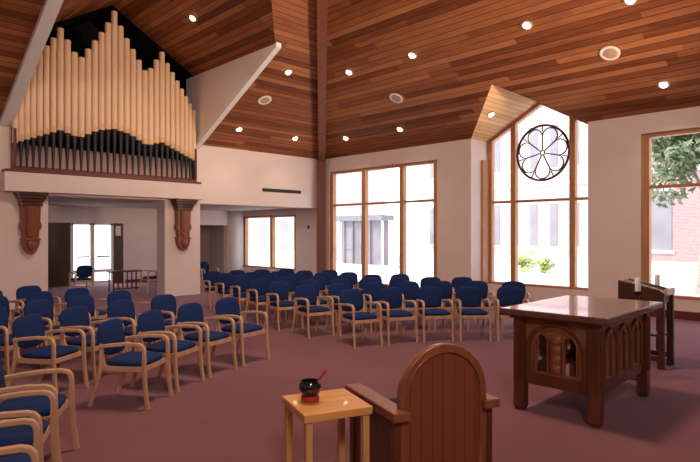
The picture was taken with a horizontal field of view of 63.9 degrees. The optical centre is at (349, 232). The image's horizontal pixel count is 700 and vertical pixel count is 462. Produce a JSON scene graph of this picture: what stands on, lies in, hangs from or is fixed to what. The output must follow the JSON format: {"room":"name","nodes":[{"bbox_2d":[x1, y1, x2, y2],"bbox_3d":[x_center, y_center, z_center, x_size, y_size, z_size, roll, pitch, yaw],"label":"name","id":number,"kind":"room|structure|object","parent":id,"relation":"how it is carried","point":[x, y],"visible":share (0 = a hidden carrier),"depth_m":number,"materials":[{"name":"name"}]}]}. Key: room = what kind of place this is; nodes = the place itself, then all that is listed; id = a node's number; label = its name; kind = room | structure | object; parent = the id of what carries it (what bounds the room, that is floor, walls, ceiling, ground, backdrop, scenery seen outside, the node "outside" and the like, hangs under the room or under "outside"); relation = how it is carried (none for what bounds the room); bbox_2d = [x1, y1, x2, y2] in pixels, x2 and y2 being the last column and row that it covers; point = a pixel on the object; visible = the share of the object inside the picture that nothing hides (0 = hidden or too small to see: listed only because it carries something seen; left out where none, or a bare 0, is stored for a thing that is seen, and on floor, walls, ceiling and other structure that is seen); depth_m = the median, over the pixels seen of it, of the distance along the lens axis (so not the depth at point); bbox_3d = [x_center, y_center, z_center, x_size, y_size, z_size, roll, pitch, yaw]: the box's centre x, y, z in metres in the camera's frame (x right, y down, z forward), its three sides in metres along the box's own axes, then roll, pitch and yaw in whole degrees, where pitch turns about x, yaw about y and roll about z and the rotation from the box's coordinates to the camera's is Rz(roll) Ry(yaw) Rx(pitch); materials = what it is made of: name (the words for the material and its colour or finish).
{"room":"house of worship","nodes":[
{"label":"house of worship","id":0,"kind":"room"},
{"bbox_2d":[48,205,227,282],"bbox_3d":[-11.407,0.490,18.343,17.650,2.820,1.600,0,0,-44],"label":"wall","id":1,"kind":"structure","parent":0,"point":[139,224],"depth_m":20.83,"materials":[{"name":"paint"}]},
{"bbox_2d":[48,222,69,286],"bbox_3d":[-10.064,0.725,18.576,1.500,2.150,0.100,0,0,-44],"label":"door","id":2,"kind":"structure","parent":1,"relation":"in","point":[58,233],"depth_m":18.79,"materials":[{"name":"brown wood"}]},
{"bbox_2d":[70,223,113,285],"bbox_3d":[-9.007,0.725,19.605,1.450,2.150,0.180,0,0,-44],"label":"door","id":3,"kind":"structure","parent":1,"relation":"in","point":[91,256],"depth_m":19.59,"materials":[{"name":"white metal"}]},
{"bbox_2d":[114,223,122,282],"bbox_3d":[-8.377,0.725,20.248,0.350,2.150,0.100,0,0,-44],"label":"door","id":4,"kind":"structure","parent":1,"relation":"attached to","point":[118,240],"depth_m":20.21,"materials":[{"name":"brown wood"}]},
{"bbox_2d":[0,5,316,309],"bbox_3d":[-7.831,-2.159,14.456,17.350,7.919,1.760,0,0,-44],"label":"wall","id":5,"kind":"structure","parent":0,"point":[229,177],"depth_m":16.13,"materials":[{"name":"paint"}]},
{"bbox_2d":[13,191,48,254],"bbox_3d":[-7.536,-0.220,13.257,0.660,1.480,0.370,0,0,-44],"label":"carved corbel","id":6,"kind":"object","parent":5,"relation":"attached to","point":[29,203],"visible":1,"depth_m":13.19,"materials":[{"name":"brown wood"}]},
{"bbox_2d":[26,241,35,254],"bbox_3d":[-7.574,0.355,13.296,0.260,0.330,0.260,0,0,-44],"label":"pendant","id":7,"kind":"object","parent":6,"relation":"attached to","point":[30,245],"depth_m":13.21,"materials":[{"name":"brown wood"}]},
{"bbox_2d":[1,167,200,183],"bbox_3d":[-6.185,-1.460,14.579,4.920,0.120,0.400,0,0,-44],"label":"trim","id":8,"kind":"structure","parent":5,"relation":"attached to","point":[13,169],"depth_m":14.13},
{"bbox_2d":[11,11,196,179],"bbox_3d":[-6.170,-3.638,14.635,4.679,4.245,0.300,0,0,-44],"label":"pipe organ","id":9,"kind":"object","parent":8,"relation":"on","point":[68,94],"visible":0.95,"depth_m":14.41,"materials":[{"name":"metal"}]},
{"bbox_2d":[0,171,202,199],"bbox_3d":[-6.161,-1.180,14.561,4.990,0.440,0.420,0,0,-44],"label":"trim","id":10,"kind":"structure","parent":5,"relation":"attached to","point":[10,181],"depth_m":14.06,"materials":[{"name":"paint"}]},
{"bbox_2d":[170,199,197,250],"bbox_3d":[-4.727,-0.220,15.992,0.660,1.480,0.370,0,0,-44],"label":"carved corbel","id":11,"kind":"object","parent":5,"relation":"attached to","point":[183,208],"visible":1,"depth_m":15.92,"materials":[{"name":"brown wood"}]},
{"bbox_2d":[262,188,300,193],"bbox_3d":[-2.258,-1.395,18.659,1.600,0.110,0.035,0,0,-44],"label":"air vent","id":12,"kind":"object","parent":5,"relation":"in","point":[263,189],"visible":1,"depth_m":18.62,"materials":[{"name":"black metal"}]},
{"bbox_2d":[55,0,274,75],"bbox_3d":[-3.922,-5.309,12.391,4.730,1.419,6.754,0,0,-44],"label":"ceiling","id":13,"kind":"structure","parent":0,"point":[224,31],"depth_m":14.16,"materials":[{"name":"brown wood"}]},
{"bbox_2d":[48,196,292,210],"bbox_3d":[-9.255,-0.970,16.133,17.650,0.100,5.170,0,0,-44],"label":"ceiling","id":14,"kind":"structure","parent":0,"point":[58,201],"depth_m":18.11,"materials":[{"name":"paint"}]},
{"bbox_2d":[186,44,273,140],"bbox_3d":[-3.699,-3.570,15.638,0.120,2.060,5.632,0,0,-44],"label":"wall","id":15,"kind":"structure","parent":0,"point":[208,92],"depth_m":15.55,"materials":[{"name":"paint"}]},
{"bbox_2d":[196,42,280,148],"bbox_3d":[-3.117,-3.545,15.040,0.150,2.150,3.982,0,0,-44],"label":"trim","id":16,"kind":"structure","parent":15,"relation":"attached to","point":[273,51],"depth_m":14.81,"materials":[{"name":"white paint"}]},
{"bbox_2d":[0,279,699,461],"bbox_3d":[-2.204,1.860,8.462,17.650,0.120,25.400,0,0,-44],"label":"floor","id":17,"kind":"structure","parent":0,"point":[238,415],"depth_m":6.06,"materials":[{"name":"carpet"}]},
{"bbox_2d":[0,290,24,335],"bbox_3d":[-5.762,1.367,9.183,0.691,0.880,0.529,0,0,28],"label":"armchair","id":18,"kind":"object","parent":17,"relation":"on","point":[16,315],"visible":0.23,"depth_m":9.26,"materials":[{"name":"brown wood"}]},
{"bbox_2d":[0,295,37,357],"bbox_3d":[-5.013,1.367,8.188,0.691,0.880,0.529,0,0,21],"label":"armchair","id":19,"kind":"object","parent":17,"relation":"on","point":[4,302],"visible":0.16,"depth_m":8.41,"materials":[{"name":"brown wood"}]},
{"bbox_2d":[0,417,40,461],"bbox_3d":[-2.049,1.367,3.082,0.691,0.880,0.529,0,0,-28],"label":"armchair","id":20,"kind":"object","parent":17,"relation":"on","point":[20,452],"visible":1,"depth_m":3.29,"materials":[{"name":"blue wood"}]},
{"bbox_2d":[0,305,41,374],"bbox_3d":[-4.326,1.367,7.063,0.691,0.880,0.529,0,0,17],"label":"armchair","id":21,"kind":"object","parent":17,"relation":"on","point":[6,343],"visible":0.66,"depth_m":6.85,"materials":[{"name":"brown wood"}]},
{"bbox_2d":[0,389,59,461],"bbox_3d":[-2.325,1.367,3.711,0.691,0.880,0.529,0,0,-18],"label":"armchair","id":22,"kind":"object","parent":17,"relation":"on","point":[20,434],"visible":0.71,"depth_m":3.77,"materials":[{"name":"brown wood"}]},
{"bbox_2d":[15,285,60,325],"bbox_3d":[-5.456,1.367,9.777,0.691,0.880,0.529,0,0,32],"label":"armchair","id":23,"kind":"object","parent":17,"relation":"on","point":[22,292],"visible":0.27,"depth_m":9.80,"materials":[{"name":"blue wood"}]},
{"bbox_2d":[0,358,79,461],"bbox_3d":[-2.532,1.367,4.355,0.691,0.880,0.529,0,0,-13],"label":"armchair","id":24,"kind":"object","parent":17,"relation":"on","point":[40,404],"visible":0.8,"depth_m":4.40,"materials":[{"name":"brown wood"}]},
{"bbox_2d":[20,291,76,348],"bbox_3d":[-4.720,1.367,8.808,0.691,0.880,0.529,0,0,29],"label":"armchair","id":25,"kind":"object","parent":17,"relation":"on","point":[38,295],"visible":0.16,"depth_m":8.91,"materials":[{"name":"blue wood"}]},
{"bbox_2d":[10,314,88,392],"bbox_3d":[-3.425,1.367,6.346,0.691,0.880,0.529,0,0,11],"label":"armchair","id":26,"kind":"object","parent":17,"relation":"on","point":[28,330],"visible":0.95,"depth_m":6.26,"materials":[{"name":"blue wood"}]},
{"bbox_2d":[17,299,81,368],"bbox_3d":[-4.113,1.367,7.725,0.691,0.880,0.529,0,0,22],"label":"armchair","id":27,"kind":"object","parent":17,"relation":"on","point":[43,307],"visible":0.31,"depth_m":7.75,"materials":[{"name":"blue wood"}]},
{"bbox_2d":[68,265,94,294],"bbox_3d":[-7.821,1.367,16.345,0.529,0.880,0.690,0,0,-44],"label":"armchair","id":28,"kind":"object","parent":17,"relation":"on","point":[83,272],"visible":0.98,"depth_m":16.21,"materials":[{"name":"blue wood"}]},
{"bbox_2d":[59,287,106,340],"bbox_3d":[-4.413,1.367,9.385,0.691,0.880,0.529,0,0,31],"label":"armchair","id":29,"kind":"object","parent":17,"relation":"on","point":[69,293],"visible":0.24,"depth_m":9.41,"materials":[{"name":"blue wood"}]},
{"bbox_2d":[56,306,126,383],"bbox_3d":[-3.258,1.367,7.031,0.691,0.880,0.529,0,0,19],"label":"armchair","id":30,"kind":"object","parent":17,"relation":"on","point":[75,317],"visible":0.66,"depth_m":6.93,"materials":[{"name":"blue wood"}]},
{"bbox_2d":[65,294,120,359],"bbox_3d":[-3.842,1.367,8.337,0.691,0.880,0.529,0,0,29],"label":"armchair","id":31,"kind":"object","parent":17,"relation":"on","point":[86,300],"visible":0.25,"depth_m":8.46,"materials":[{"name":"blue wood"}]},
{"bbox_2d":[107,270,141,291],"bbox_3d":[-6.965,1.480,17.365,0.950,0.640,0.400,0,0,-44],"label":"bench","id":32,"kind":"object","parent":17,"relation":"on","point":[115,271],"visible":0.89,"depth_m":17.19,"materials":[{"name":"brown wood"}]},
{"bbox_2d":[88,318,172,410],"bbox_3d":[-2.331,1.367,5.997,0.691,0.880,0.529,0,0,10],"label":"armchair","id":33,"kind":"object","parent":17,"relation":"on","point":[111,337],"visible":1,"depth_m":5.87,"materials":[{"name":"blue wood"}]},
{"bbox_2d":[107,290,156,350],"bbox_3d":[-3.511,1.367,8.937,0.691,0.880,0.529,0,0,31],"label":"armchair","id":34,"kind":"object","parent":17,"relation":"on","point":[121,294],"visible":0.19,"depth_m":9.02,"materials":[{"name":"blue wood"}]},
{"bbox_2d":[104,299,165,362],"bbox_3d":[-2.974,1.367,7.714,0.691,0.880,0.529,0,0,27],"label":"armchair","id":35,"kind":"object","parent":17,"relation":"on","point":[123,309],"visible":0.48,"depth_m":7.72,"materials":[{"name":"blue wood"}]},
{"bbox_2d":[139,270,156,293],"bbox_3d":[-5.939,1.367,16.969,0.691,0.880,0.529,0,0,-44],"label":"armchair","id":36,"kind":"object","parent":17,"relation":"on","point":[147,278],"visible":0.6,"depth_m":16.79,"materials":[{"name":"brown wood"}]},
{"bbox_2d":[129,309,204,392],"bbox_3d":[-2.164,1.367,6.670,0.691,0.880,0.529,0,0,20],"label":"armchair","id":37,"kind":"object","parent":17,"relation":"on","point":[151,321],"visible":0.77,"depth_m":6.61,"materials":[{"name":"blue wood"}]},
{"bbox_2d":[147,294,201,345],"bbox_3d":[-2.610,1.367,8.334,0.691,0.880,0.529,0,0,34],"label":"armchair","id":38,"kind":"object","parent":17,"relation":"on","point":[166,303],"visible":0.37,"depth_m":8.38,"materials":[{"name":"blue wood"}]},
{"bbox_2d":[171,302,237,377],"bbox_3d":[-1.904,1.367,7.332,0.691,0.880,0.529,0,0,29],"label":"armchair","id":39,"kind":"object","parent":17,"relation":"on","point":[189,313],"visible":0.91,"depth_m":7.29,"materials":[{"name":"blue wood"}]},
{"bbox_2d":[200,262,218,287],"bbox_3d":[-4.560,1.367,17.870,0.529,0.880,0.690,0,0,-44],"label":"armchair","id":40,"kind":"object","parent":17,"relation":"on","point":[204,266],"visible":0.23,"depth_m":18.01,"materials":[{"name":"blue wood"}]},
{"bbox_2d":[201,271,229,309],"bbox_3d":[-3.236,1.367,13.523,0.529,0.880,0.691,0,0,-33],"label":"armchair","id":41,"kind":"object","parent":17,"relation":"on","point":[209,277],"visible":0.61,"depth_m":13.59,"materials":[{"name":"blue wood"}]},
{"bbox_2d":[213,273,244,310],"bbox_3d":[-2.772,1.367,12.852,0.529,0.880,0.691,0,0,-34],"label":"armchair","id":42,"kind":"object","parent":17,"relation":"on","point":[223,280],"visible":0.62,"depth_m":12.92,"materials":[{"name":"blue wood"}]},
{"bbox_2d":[210,297,269,366],"bbox_3d":[-1.558,1.367,7.934,0.691,0.880,0.529,0,0,35],"label":"armchair","id":43,"kind":"object","parent":17,"relation":"on","point":[224,307],"visible":0.9,"depth_m":7.92,"materials":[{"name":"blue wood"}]},
{"bbox_2d":[230,275,262,316],"bbox_3d":[-2.270,1.367,12.141,0.529,0.880,0.691,0,0,-33],"label":"armchair","id":44,"kind":"object","parent":17,"relation":"on","point":[239,282],"visible":0.61,"depth_m":12.22,"materials":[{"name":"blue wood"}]},
{"bbox_2d":[241,272,270,310],"bbox_3d":[-2.219,1.367,13.154,0.529,0.880,0.691,0,0,-29],"label":"armchair","id":45,"kind":"object","parent":17,"relation":"on","point":[250,275],"visible":0.14,"depth_m":13.32,"materials":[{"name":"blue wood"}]},
{"bbox_2d":[244,278,280,324],"bbox_3d":[-1.780,1.367,11.404,0.529,0.880,0.691,0,0,-33],"label":"armchair","id":46,"kind":"object","parent":17,"relation":"on","point":[256,287],"visible":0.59,"depth_m":11.47,"materials":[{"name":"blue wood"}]},
{"bbox_2d":[258,274,288,314],"bbox_3d":[-1.719,1.367,12.467,0.529,0.880,0.691,0,0,-27],"label":"armchair","id":47,"kind":"object","parent":17,"relation":"on","point":[269,277],"visible":0.09,"depth_m":12.63,"materials":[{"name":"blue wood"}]},
{"bbox_2d":[264,281,303,331],"bbox_3d":[-1.261,1.367,10.651,0.529,0.880,0.691,0,0,-31],"label":"armchair","id":48,"kind":"object","parent":17,"relation":"on","point":[277,290],"visible":0.84,"depth_m":10.73,"materials":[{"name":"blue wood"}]},
{"bbox_2d":[274,277,296,321],"bbox_3d":[-1.227,1.367,11.702,0.529,0.880,0.691,0,0,-28],"label":"armchair","id":49,"kind":"object","parent":17,"relation":"on","point":[291,281],"visible":0.23,"depth_m":11.88,"materials":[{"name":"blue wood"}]},
{"bbox_2d":[287,273,304,312],"bbox_3d":[-1.147,1.367,12.727,0.529,0.880,0.691,0,0,-25],"label":"armchair","id":50,"kind":"object","parent":17,"relation":"on","point":[299,277],"visible":0.06,"depth_m":12.92,"materials":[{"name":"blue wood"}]},
{"bbox_2d":[291,284,334,338],"bbox_3d":[-0.663,1.367,9.913,0.529,0.880,0.691,0,0,-33],"label":"armchair","id":51,"kind":"object","parent":17,"relation":"on","point":[306,294],"visible":1,"depth_m":9.95,"materials":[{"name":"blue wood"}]},
{"bbox_2d":[295,280,331,326],"bbox_3d":[-0.709,1.367,10.962,0.529,0.880,0.691,0,0,-26],"label":"armchair","id":52,"kind":"object","parent":17,"relation":"on","point":[315,283],"visible":0.36,"depth_m":11.11,"materials":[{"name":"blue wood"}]},
{"bbox_2d":[303,276,334,319],"bbox_3d":[-0.651,1.367,11.982,0.529,0.880,0.691,0,0,-22],"label":"armchair","id":53,"kind":"object","parent":17,"relation":"on","point":[320,279],"visible":0.27,"depth_m":12.19,"materials":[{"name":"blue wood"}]},
{"bbox_2d":[314,272,331,293],"bbox_3d":[-0.560,1.367,12.965,0.529,0.880,0.691,0,0,-19],"label":"armchair","id":54,"kind":"object","parent":17,"relation":"on","point":[327,276],"visible":0.11,"depth_m":13.17,"materials":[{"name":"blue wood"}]},
{"bbox_2d":[282,388,371,461],"bbox_3d":[-0.173,1.500,4.012,0.500,0.600,0.500,0,0,-24],"label":"side table","id":55,"kind":"object","parent":17,"relation":"on","point":[339,404],"visible":0.98,"depth_m":3.90,"materials":[{"name":"brown wood"}]},
{"bbox_2d":[301,394,318,402],"bbox_3d":[-0.286,1.179,4.021,0.132,0.042,0.132,0,0,-44],"label":"cushion","id":56,"kind":"object","parent":55,"relation":"on","point":[306,399],"visible":0.66,"depth_m":3.97,"materials":[{"name":"red fabric"}]},
{"bbox_2d":[299,378,320,396],"bbox_3d":[-0.286,1.109,4.021,0.162,0.103,0.162,0,0,-44],"label":"bowl","id":57,"kind":"object","parent":56,"relation":"on","point":[309,387],"visible":1,"depth_m":3.96,"materials":[{"name":"black paint"}]},
{"bbox_2d":[329,278,359,325],"bbox_3d":[-0.139,1.367,11.223,0.529,0.880,0.691,0,0,-20],"label":"armchair","id":58,"kind":"object","parent":17,"relation":"on","point":[339,280],"visible":0.14,"depth_m":11.40,"materials":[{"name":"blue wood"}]},
{"bbox_2d":[325,283,365,335],"bbox_3d":[-0.090,1.367,10.202,0.529,0.880,0.691,0,0,-26],"label":"armchair","id":59,"kind":"object","parent":17,"relation":"on","point":[334,290],"visible":0.39,"depth_m":10.31,"materials":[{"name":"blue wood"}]},
{"bbox_2d":[334,275,358,288],"bbox_3d":[-0.067,1.367,12.210,0.529,0.880,0.691,0,0,-17],"label":"armchair","id":60,"kind":"object","parent":17,"relation":"on","point":[349,278],"visible":0.17,"depth_m":12.43,"materials":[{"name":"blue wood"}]},
{"bbox_2d":[340,272,358,288],"bbox_3d":[0.028,1.367,13.139,0.529,0.880,0.691,0,0,-15],"label":"armchair","id":61,"kind":"object","parent":17,"relation":"on","point":[353,274],"visible":0.14,"depth_m":13.36,"materials":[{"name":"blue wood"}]},
{"bbox_2d":[335,289,382,348],"bbox_3d":[0.138,1.367,9.102,0.529,0.880,0.691,0,0,-28],"label":"armchair","id":62,"kind":"object","parent":17,"relation":"on","point":[352,300],"visible":1,"depth_m":9.15,"materials":[{"name":"blue fabric"}]},
{"bbox_2d":[359,278,390,324],"bbox_3d":[0.469,1.367,11.412,0.529,0.880,0.691,0,0,-17],"label":"armchair","id":63,"kind":"object","parent":17,"relation":"on","point":[363,281],"visible":0.08,"depth_m":11.58,"materials":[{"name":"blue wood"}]},
{"bbox_2d":[363,274,388,312],"bbox_3d":[0.557,1.367,12.341,0.529,0.880,0.691,0,0,-13],"label":"armchair","id":64,"kind":"object","parent":17,"relation":"on","point":[376,276],"visible":0.12,"depth_m":12.55,"materials":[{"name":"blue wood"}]},
{"bbox_2d":[360,282,397,332],"bbox_3d":[0.526,1.367,10.454,0.529,0.880,0.691,0,0,-16],"label":"armchair","id":65,"kind":"object","parent":17,"relation":"on","point":[370,289],"visible":0.46,"depth_m":10.61,"materials":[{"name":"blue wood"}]},
{"bbox_2d":[374,287,417,344],"bbox_3d":[0.760,1.367,9.381,0.529,0.880,0.691,0,0,-18],"label":"armchair","id":66,"kind":"object","parent":17,"relation":"on","point":[388,297],"visible":0.93,"depth_m":9.50,"materials":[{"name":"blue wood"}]},
{"bbox_2d":[389,277,418,322],"bbox_3d":[1.084,1.367,11.536,0.529,0.880,0.691,0,0,-11],"label":"armchair","id":67,"kind":"object","parent":17,"relation":"on","point":[393,282],"visible":0.12,"depth_m":11.72,"materials":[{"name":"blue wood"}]},
{"bbox_2d":[394,281,429,331],"bbox_3d":[1.163,1.367,10.578,0.529,0.880,0.691,0,0,-9],"label":"armchair","id":68,"kind":"object","parent":17,"relation":"on","point":[409,289],"visible":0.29,"depth_m":10.76,"materials":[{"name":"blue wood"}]},
{"bbox_2d":[345,343,499,461],"bbox_3d":[0.521,1.290,4.237,0.870,1.019,0.810,0,0,-24],"label":"chair","id":69,"kind":"object","parent":17,"relation":"on","point":[441,411],"visible":0.99,"depth_m":3.94,"materials":[{"name":"brown wood"}]},
{"bbox_2d":[414,286,453,342],"bbox_3d":[1.417,1.367,9.542,0.529,0.880,0.691,0,0,-8],"label":"armchair","id":70,"kind":"object","parent":17,"relation":"on","point":[427,296],"visible":0.99,"depth_m":9.70,"materials":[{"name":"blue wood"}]},
{"bbox_2d":[420,277,449,322],"bbox_3d":[1.727,1.367,11.614,0.529,0.880,0.691,0,0,-5],"label":"armchair","id":71,"kind":"object","parent":17,"relation":"on","point":[426,281],"visible":0.11,"depth_m":11.82,"materials":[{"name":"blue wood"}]},
{"bbox_2d":[427,281,461,330],"bbox_3d":[1.789,1.367,10.656,0.529,0.880,0.691,0,0,-4],"label":"armchair","id":72,"kind":"object","parent":17,"relation":"on","point":[446,287],"visible":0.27,"depth_m":10.85,"materials":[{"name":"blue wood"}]},
{"bbox_2d":[450,277,478,322],"bbox_3d":[2.359,1.367,11.624,0.529,0.880,0.691,0,0,4],"label":"armchair","id":73,"kind":"object","parent":17,"relation":"on","point":[457,282],"visible":0.16,"depth_m":11.83,"materials":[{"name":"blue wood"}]},
{"bbox_2d":[454,286,491,341],"bbox_3d":[2.079,1.367,9.582,0.529,0.880,0.690,0,0,1],"label":"armchair","id":74,"kind":"object","parent":17,"relation":"on","point":[466,296],"visible":0.99,"depth_m":9.75,"materials":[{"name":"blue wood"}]},
{"bbox_2d":[462,281,495,330],"bbox_3d":[2.443,1.367,10.665,0.529,0.880,0.691,0,0,3],"label":"armchair","id":75,"kind":"object","parent":17,"relation":"on","point":[482,285],"visible":0.45,"depth_m":10.85,"materials":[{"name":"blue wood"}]},
{"bbox_2d":[494,286,529,341],"bbox_3d":[2.754,1.367,9.566,0.529,0.880,0.691,0,0,10],"label":"armchair","id":76,"kind":"object","parent":17,"relation":"on","point":[506,295],"visible":0.66,"depth_m":9.75,"materials":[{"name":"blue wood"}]},
{"bbox_2d":[499,281,530,330],"bbox_3d":[3.101,1.367,10.572,0.529,0.880,0.691,0,0,12],"label":"armchair","id":77,"kind":"object","parent":17,"relation":"on","point":[521,285],"visible":0.25,"depth_m":10.76,"materials":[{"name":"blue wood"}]},
{"bbox_2d":[499,295,662,427],"bbox_3d":[2.498,1.282,5.978,1.060,1.035,1.700,0,0,44],"label":"altar table","id":78,"kind":"object","parent":17,"relation":"on","point":[605,343],"visible":1,"depth_m":5.59,"materials":[{"name":"brown wood"}]},
{"bbox_2d":[618,278,674,369],"bbox_3d":[4.078,1.226,7.709,0.450,1.149,0.605,0,0,-44],"label":"lectern","id":79,"kind":"object","parent":17,"relation":"on","point":[651,292],"visible":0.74,"depth_m":7.62,"materials":[{"name":"brown wood"}]},
{"bbox_2d":[651,330,668,336],"bbox_3d":[4.070,1.365,7.718,0.340,0.030,0.480,0,0,-44],"label":"shelf","id":80,"kind":"object","parent":79,"relation":"attached to","point":[653,332],"depth_m":7.61,"materials":[{"name":"brown wood"}]},
{"bbox_2d":[0,0,699,158],"bbox_3d":[0.027,-5.117,7.103,18.350,5.034,19.740,0,0,-44],"label":"ceiling","id":81,"kind":"structure","parent":0,"point":[462,48],"depth_m":12.81,"materials":[{"name":"brown wood"}]},
{"bbox_2d":[258,96,271,104],"bbox_3d":[-2.360,-3.689,15.567,0.380,0.195,0.350,0,0,-44],"label":"ceiling speaker","id":82,"kind":"object","parent":81,"relation":"attached to","point":[263,100],"visible":1,"depth_m":15.55,"materials":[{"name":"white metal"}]},
{"bbox_2d":[317,0,327,161],"bbox_3d":[-0.661,-4.987,13.307,0.240,5.294,13.159,0,0,-3],"label":"beam","id":83,"kind":"structure","parent":81,"relation":"attached to","point":[322,5],"depth_m":14.80,"materials":[{"name":"brown wood"}]},
{"bbox_2d":[389,93,402,102],"bbox_3d":[1.238,-3.619,15.053,0.341,0.212,0.380,0,0,-44],"label":"ceiling speaker","id":84,"kind":"object","parent":81,"relation":"attached to","point":[394,97],"visible":1,"depth_m":15.02,"materials":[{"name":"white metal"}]},
{"bbox_2d":[521,21,532,29],"bbox_3d":[3.558,-4.181,11.281,0.210,0.136,0.230,0,0,-44],"label":"recessed light","id":85,"kind":"object","parent":81,"relation":"in","point":[526,25],"visible":1,"depth_m":11.24,"materials":[{"name":"beige"}]},
{"bbox_2d":[600,46,619,59],"bbox_3d":[5.161,-3.572,11.139,0.341,0.212,0.380,0,0,-44],"label":"ceiling speaker","id":86,"kind":"object","parent":81,"relation":"attached to","point":[608,52],"visible":1,"depth_m":11.12,"materials":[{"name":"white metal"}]},
{"bbox_2d":[602,49,616,58],"bbox_3d":[5.162,-3.574,11.141,0.276,0.174,0.310,0,0,-44],"label":"grille","id":87,"kind":"object","parent":86,"relation":"attached to","point":[606,53],"depth_m":11.14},
{"bbox_2d":[657,80,669,88],"bbox_3d":[6.338,-3.004,11.336,0.210,0.136,0.230,0,0,-44],"label":"recessed light","id":88,"kind":"object","parent":81,"relation":"in","point":[662,84],"visible":1,"depth_m":11.30,"materials":[{"name":"beige"}]},
{"bbox_2d":[243,106,699,312],"bbox_3d":[4.380,-0.400,15.082,1.020,4.400,25.100,0,0,-44],"label":"wall","id":89,"kind":"structure","parent":0,"point":[614,144],"depth_m":13.12,"materials":[{"name":"paint"}]},
{"bbox_2d":[228,211,242,272],"bbox_3d":[-4.763,0.440,23.403,0.470,2.720,0.420,0,0,-44],"label":"column","id":90,"kind":"structure","parent":89,"relation":"attached to","point":[235,218],"depth_m":23.32,"materials":[{"name":"white paint"}]},
{"bbox_2d":[243,214,295,270],"bbox_3d":[-3.191,0.350,22.262,0.210,2.100,3.550,0,0,-44],"label":"window","id":91,"kind":"structure","parent":89,"relation":"in","point":[272,217],"depth_m":22.12,"materials":[{"name":"brown wood"}]},
{"bbox_2d":[317,159,325,272],"bbox_3d":[-1.005,-0.390,19.637,0.320,4.380,0.280,0,0,-3],"label":"trim","id":92,"kind":"structure","parent":89,"relation":"attached to","point":[321,166],"depth_m":19.50,"materials":[{"name":"brown wood"}]},
{"bbox_2d":[330,160,436,287],"bbox_3d":[0.964,-0.225,17.995,0.210,3.810,4.660,0,0,-44],"label":"window","id":93,"kind":"structure","parent":89,"relation":"in","point":[403,201],"depth_m":17.76,"materials":[{"name":"brown wood"}]},
{"bbox_2d":[481,160,488,282],"bbox_3d":[3.821,-0.310,15.864,0.310,3.480,0.060,0,0,-44],"label":"trim","id":94,"kind":"structure","parent":89,"relation":"attached to","point":[484,163],"depth_m":15.82,"materials":[{"name":"brown wood"}]},
{"bbox_2d":[356,286,699,320],"bbox_3d":[5.971,1.715,12.682,0.050,0.170,19.440,0,0,-44],"label":"baseboard","id":95,"kind":"structure","parent":89,"relation":"attached to","point":[684,315],"depth_m":11.65,"materials":[{"name":"brown wood"}]},
{"bbox_2d":[487,102,587,290],"bbox_3d":[5.082,-1.045,14.895,0.205,4.950,3.225,0,0,-44],"label":"window","id":96,"kind":"structure","parent":89,"relation":"in","point":[573,198],"depth_m":15.39,"materials":[{"name":"brown wood"}]},
{"bbox_2d":[516,124,569,180],"bbox_3d":[5.087,-2.120,14.829,0.048,1.508,1.508,0,0,-44],"label":"tracery","id":97,"kind":"object","parent":96,"relation":"attached to","point":[528,132],"visible":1,"depth_m":14.81,"materials":[{"name":"metal"}]},
{"bbox_2d":[642,127,699,299],"bbox_3d":[8.073,-0.395,10.695,0.210,3.550,4.660,0,0,-44],"label":"window","id":98,"kind":"structure","parent":89,"relation":"in","point":[647,186],"depth_m":12.25,"materials":[{"name":"brown wood"}]},
{"bbox_3d":[-7.210,-3.570,12.219,0.220,2.060,5.632,0,0,-44],"label":"wall","id":99,"kind":"structure","parent":0,"visible":0},
{"bbox_2d":[0,0,63,126],"bbox_3d":[-6.627,-3.545,11.621,0.250,2.150,3.982,0,0,-44],"label":"trim","id":100,"kind":"structure","parent":99,"relation":"attached to","point":[49,12],"depth_m":11.52,"materials":[{"name":"white paint"}]},
{"label":"outside","id":101,"kind":"structure","parent":0,"visible":0},
{"bbox_2d":[74,245,699,295],"bbox_3d":[10.934,2.025,24.606,90.000,0.150,100.000,0,0,-44],"label":"ground","id":102,"kind":"structure","parent":101,"point":[416,270],"depth_m":28.41,"materials":[{"name":"white"}]},
{"bbox_2d":[249,169,384,260],"bbox_3d":[-3.991,-3.550,45.665,7.200,11.000,13.800,0,0,-44],"label":"annex","id":103,"kind":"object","parent":102,"relation":"on","point":[349,185],"visible":0.19,"depth_m":42.13,"materials":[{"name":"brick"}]},
{"bbox_2d":[336,215,393,267],"bbox_3d":[0.767,0.475,32.537,1.000,2.950,3.850,0,0,-44],"label":"pavilion","id":104,"kind":"object","parent":102,"relation":"on","point":[377,224],"visible":0.9,"depth_m":32.05,"materials":[{"name":"stone"}]},
{"bbox_2d":[419,106,587,269],"bbox_3d":[11.712,-4.300,35.274,7.200,12.500,14.600,0,0,-44],"label":"brick building","id":105,"kind":"structure","parent":102,"relation":"on","point":[543,227],"depth_m":32.02,"materials":[{"name":"stone"}]},
{"bbox_2d":[518,250,537,271],"bbox_3d":[8.726,1.560,28.248,1.544,1.368,1.285,0,0,-44],"label":"shrub","id":106,"kind":"object","parent":102,"relation":"on","point":[523,260],"visible":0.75,"depth_m":28.16,"materials":[{"name":"green plant"}]},
{"bbox_2d":[531,256,556,272],"bbox_3d":[9.497,1.568,27.420,1.155,0.907,1.006,0,0,-44],"label":"shrub","id":107,"kind":"object","parent":102,"relation":"on","point":[544,264],"visible":0.99,"depth_m":27.30,"materials":[{"name":"green plant"}]},
{"bbox_2d":[652,153,699,278],"bbox_3d":[20.307,-2.550,22.148,7.200,9.000,16.200,0,0,-44],"label":"brick building","id":108,"kind":"structure","parent":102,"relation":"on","point":[675,228],"depth_m":24.20,"materials":[{"name":"brick"}]},
{"bbox_2d":[652,133,699,293],"bbox_3d":[11.343,-1.392,17.572,4.446,6.722,4.171,0,0,-44],"label":"leafy tree","id":109,"kind":"object","parent":102,"relation":"on","point":[679,153],"visible":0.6,"depth_m":17.38,"materials":[{"name":"green plant"}]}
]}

